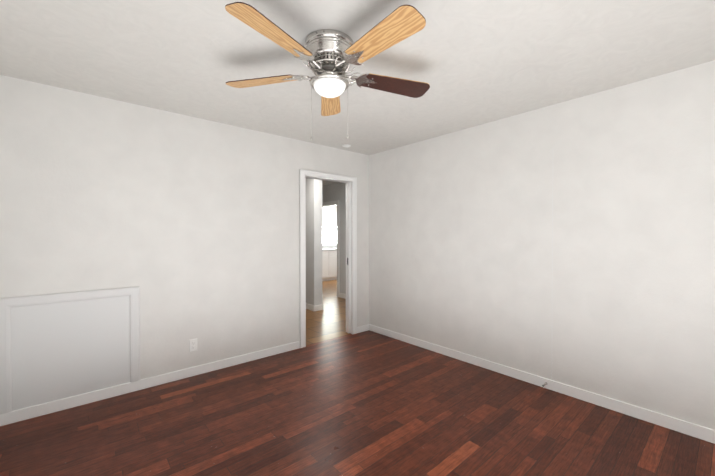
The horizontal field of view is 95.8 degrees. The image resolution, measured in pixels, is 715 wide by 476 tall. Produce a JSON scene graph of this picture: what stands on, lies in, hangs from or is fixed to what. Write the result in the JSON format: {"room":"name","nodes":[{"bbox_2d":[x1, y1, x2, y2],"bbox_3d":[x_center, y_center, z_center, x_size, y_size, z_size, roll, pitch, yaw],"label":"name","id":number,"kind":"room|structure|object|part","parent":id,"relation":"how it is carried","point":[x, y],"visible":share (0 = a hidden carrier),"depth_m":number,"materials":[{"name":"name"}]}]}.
{"room":"empty bedroom","nodes":[
{"label":"empty bedroom","id":0,"kind":"room"},
{"bbox_2d":[0,75,368,379],"bbox_3d":[-1.207,0.078,3.420,3.510,2.440,0.120,0,1,-41],"label":"wall","id":1,"kind":"structure","parent":0,"point":[189,226],"depth_m":2.89,"materials":[{"name":"paint"}]},
{"bbox_2d":[0,286,139,414],"bbox_3d":[-2.178,0.818,2.500,0.830,0.804,0.019,0,1,-41],"label":"trim frame","id":2,"kind":"object","parent":1,"relation":"attached to","point":[9,303],"visible":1,"depth_m":2.40,"materials":[{"name":"white paint"}]},
{"bbox_2d":[11,296,129,410],"bbox_3d":[-2.183,0.853,2.506,0.694,0.738,0.005,0,1,-41],"label":"access panel","id":3,"kind":"object","parent":1,"relation":"attached to","point":[62,350],"visible":1,"depth_m":2.47,"materials":[{"name":"white paint"}]},
{"bbox_2d":[0,341,298,425],"bbox_3d":[-1.589,1.258,3.015,2.390,0.086,0.013,0,1,-41],"label":"baseboard","id":4,"kind":"structure","parent":1,"relation":"attached to","point":[22,414],"depth_m":2.73,"materials":[{"name":"white wood"}]},
{"bbox_2d":[189,338,196,351],"bbox_3d":[-1.549,1.011,3.050,0.070,0.115,0.007,0,1,-41],"label":"outlet","id":5,"kind":"object","parent":1,"relation":"attached to","point":[192,344],"visible":1,"depth_m":3.05,"materials":[{"name":"white plastic"}]},
{"bbox_2d":[300,169,356,347],"bbox_3d":[-0.388,0.241,4.125,0.870,2.100,0.158,0,1,-41],"label":"door frame","id":6,"kind":"structure","parent":1,"relation":"attached to","point":[305,173],"depth_m":4.07,"materials":[{"name":"white wood"}]},
{"bbox_3d":[-0.433,0.241,4.178,0.870,2.100,0.019,0,1,-41],"label":"hall door casing trim","id":7,"kind":"part","parent":6,"relation":"part of","materials":[{"name":"white wood"}]},
{"bbox_2d":[347,182,350,332],"bbox_3d":[0.162,0.265,4.600,0.776,2.028,0.036,0,1,-41],"label":"pocket door","id":8,"kind":"structure","parent":1,"relation":"in","point":[348,257],"depth_m":4.35,"materials":[{"name":"white wood"}]},
{"bbox_2d":[357,324,368,332],"bbox_3d":[0.080,1.246,4.448,0.230,0.086,0.013,0,1,-41],"label":"baseboard","id":9,"kind":"structure","parent":1,"relation":"attached to","point":[363,328],"depth_m":4.44,"materials":[{"name":"white wood"}]},
{"bbox_2d":[306,178,321,305],"bbox_3d":[-2.116,0.043,7.346,0.170,2.440,4.380,0,1,-41],"label":"wall","id":10,"kind":"structure","parent":0,"point":[314,242],"depth_m":5.70,"materials":[{"name":"paint"}]},
{"bbox_2d":[306,303,314,310],"bbox_3d":[-2.181,1.213,7.292,0.013,0.100,4.393,0,1,-41],"label":"baseboard","id":11,"kind":"structure","parent":10,"relation":"attached to","point":[310,307],"depth_m":5.71,"materials":[{"name":"white wood"}]},
{"bbox_2d":[315,304,322,310],"bbox_3d":[-0.679,1.228,5.695,0.183,0.100,0.013,0,1,-41],"label":"baseboard","id":12,"kind":"structure","parent":10,"relation":"attached to","point":[318,307],"depth_m":5.68,"materials":[{"name":"white wood"}]},
{"bbox_2d":[306,280,350,344],"bbox_3d":[-1.069,1.288,7.327,10.200,0.050,5.790,0,1,-41],"label":"floor","id":13,"kind":"structure","parent":0,"point":[328,322],"depth_m":5.15,"materials":[{"name":"wood"}]},
{"bbox_2d":[322,249,329,280],"bbox_3d":[-1.179,0.804,9.447,0.400,0.880,0.620,0,1,-41],"label":"base cabinet","id":14,"kind":"object","parent":13,"relation":"on","point":[329,263],"depth_m":9.29,"materials":[{"name":"white wood"}]},
{"bbox_2d":[330,249,336,279],"bbox_3d":[-0.876,0.802,9.707,0.400,0.880,0.620,0,1,-41],"label":"base cabinet","id":15,"kind":"object","parent":13,"relation":"on","point":[333,252],"depth_m":9.45,"materials":[{"name":"white wood"}]},
{"bbox_2d":[322,206,336,211],"bbox_3d":[-0.334,0.013,10.657,4.730,2.440,0.120,0,1,-41],"label":"wall","id":16,"kind":"structure","parent":0,"point":[330,209],"depth_m":10.12,"materials":[{"name":"paint"}]},
{"bbox_2d":[322,212,336,245],"bbox_3d":[-0.903,-0.287,10.113,1.500,1.050,0.100,0,1,-41],"label":"kitchen window","id":17,"kind":"structure","parent":16,"relation":"in","point":[329,219],"depth_m":10.13,"materials":[{"name":"white"}]},
{"bbox_2d":[322,245,336,248],"bbox_3d":[-0.921,0.278,10.061,2.420,0.080,0.018,0,1,-41],"label":"backsplash","id":18,"kind":"structure","parent":16,"relation":"attached to","point":[323,247],"depth_m":10.02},
{"bbox_2d":[322,183,345,293],"bbox_3d":[-0.863,0.041,7.552,0.120,2.440,5.700,0,1,-41],"label":"wall","id":19,"kind":"structure","parent":0,"point":[334,192],"depth_m":6.86,"materials":[{"name":"paint"}]},
{"bbox_2d":[322,200,338,296],"bbox_3d":[-0.696,0.228,7.348,0.135,2.070,1.070,0,1,-41],"label":"door frame","id":20,"kind":"structure","parent":19,"relation":"attached to","point":[330,203],"depth_m":6.93,"materials":[{"name":"white wood"}]},
{"bbox_2d":[339,293,345,298],"bbox_3d":[0.276,1.224,6.135,0.013,0.100,2.050,0,1,-41],"label":"baseboard","id":21,"kind":"structure","parent":19,"relation":"attached to","point":[342,295],"depth_m":6.82,"materials":[{"name":"white wood"}]},
{"bbox_2d":[0,330,714,475],"bbox_3d":[0.644,1.342,1.277,3.530,0.050,5.620,0,1,-41],"label":"floor","id":22,"kind":"structure","parent":0,"point":[368,403],"depth_m":2.22,"materials":[{"name":"brown wood"}]},
{"bbox_2d":[0,0,714,185],"bbox_3d":[0.799,-1.198,5.132,10.200,0.080,11.520,0,1,-41],"label":"ceiling","id":23,"kind":"structure","parent":0,"point":[472,63],"depth_m":2.01,"materials":[{"name":"paint"}]},
{"bbox_2d":[225,2,429,140],"bbox_3d":[-0.132,-0.848,1.847,1.284,0.560,1.230,0,1,-41],"label":"fan","id":24,"kind":"object","parent":23,"relation":"hanging from","point":[330,56],"visible":1,"depth_m":1.76,"materials":[{"name":"brown wood"}]},
{"label":"blade","id":25,"kind":"part","parent":24,"relation":"part of","materials":[{"name":"brown wood"}]},
{"bbox_3d":[-0.396,-0.959,1.512,0.154,0.005,0.449,14,8,31],"label":"blade","id":26,"kind":"part","parent":24,"relation":"part of","materials":[{"name":"brown wood"}]},
{"bbox_3d":[-0.163,-0.860,1.885,0.188,0.066,0.188,0,1,-41],"label":"glass","id":27,"kind":"part","parent":24,"relation":"part of","materials":[{"name":"white glass"}]},
{"bbox_3d":[-0.163,-1.001,1.884,0.214,0.040,0.214,0,1,-41],"label":"crown","id":28,"kind":"part","parent":24,"relation":"part of","materials":[{"name":"silver metal"}]},
{"bbox_3d":[-0.193,-0.967,2.323,0.154,0.005,0.449,-12,1,-4],"label":"blade","id":29,"kind":"part","parent":24,"relation":"part of","materials":[{"name":"brown wood"}]},
{"bbox_3d":[0.120,-0.960,1.548,0.154,0.005,0.449,15,-9,-39],"label":"blade","id":30,"kind":"part","parent":24,"relation":"part of","materials":[{"name":"brown wood"}]},
{"bbox_3d":[0.245,-0.964,2.049,0.449,0.005,0.154,0,-11,-22],"label":"blade","id":31,"kind":"part","parent":24,"relation":"part of","materials":[{"name":"brown wood"}]},
{"bbox_2d":[369,60,714,429],"bbox_3d":[2.027,0.086,2.441,0.120,2.440,5.820,0,1,-41],"label":"wall","id":32,"kind":"structure","parent":0,"point":[620,305],"depth_m":2.65,"materials":[{"name":"paint"}]},
{"bbox_2d":[369,324,714,443],"bbox_3d":[1.976,1.264,2.408,0.013,0.086,5.580,0,1,-41],"label":"baseboard","id":33,"kind":"structure","parent":32,"relation":"attached to","point":[683,427],"depth_m":2.64,"materials":[{"name":"white wood"}]},
{"bbox_2d":[551,187,552,379],"bbox_3d":[1.668,0.231,2.768,0.001,1.974,0.004,0,1,-41],"label":"wall","id":34,"kind":"structure","parent":32,"relation":"attached to","point":[552,242],"depth_m":2.77,"materials":[{"name":"white paint"}]},
{"label":"outside","id":35,"kind":"structure","parent":0,"visible":0},
{"bbox_2d":[322,226,336,243],"bbox_3d":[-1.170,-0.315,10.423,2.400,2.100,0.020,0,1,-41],"label":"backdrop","id":36,"kind":"structure","parent":35,"point":[332,236],"depth_m":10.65,"materials":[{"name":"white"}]}
]}

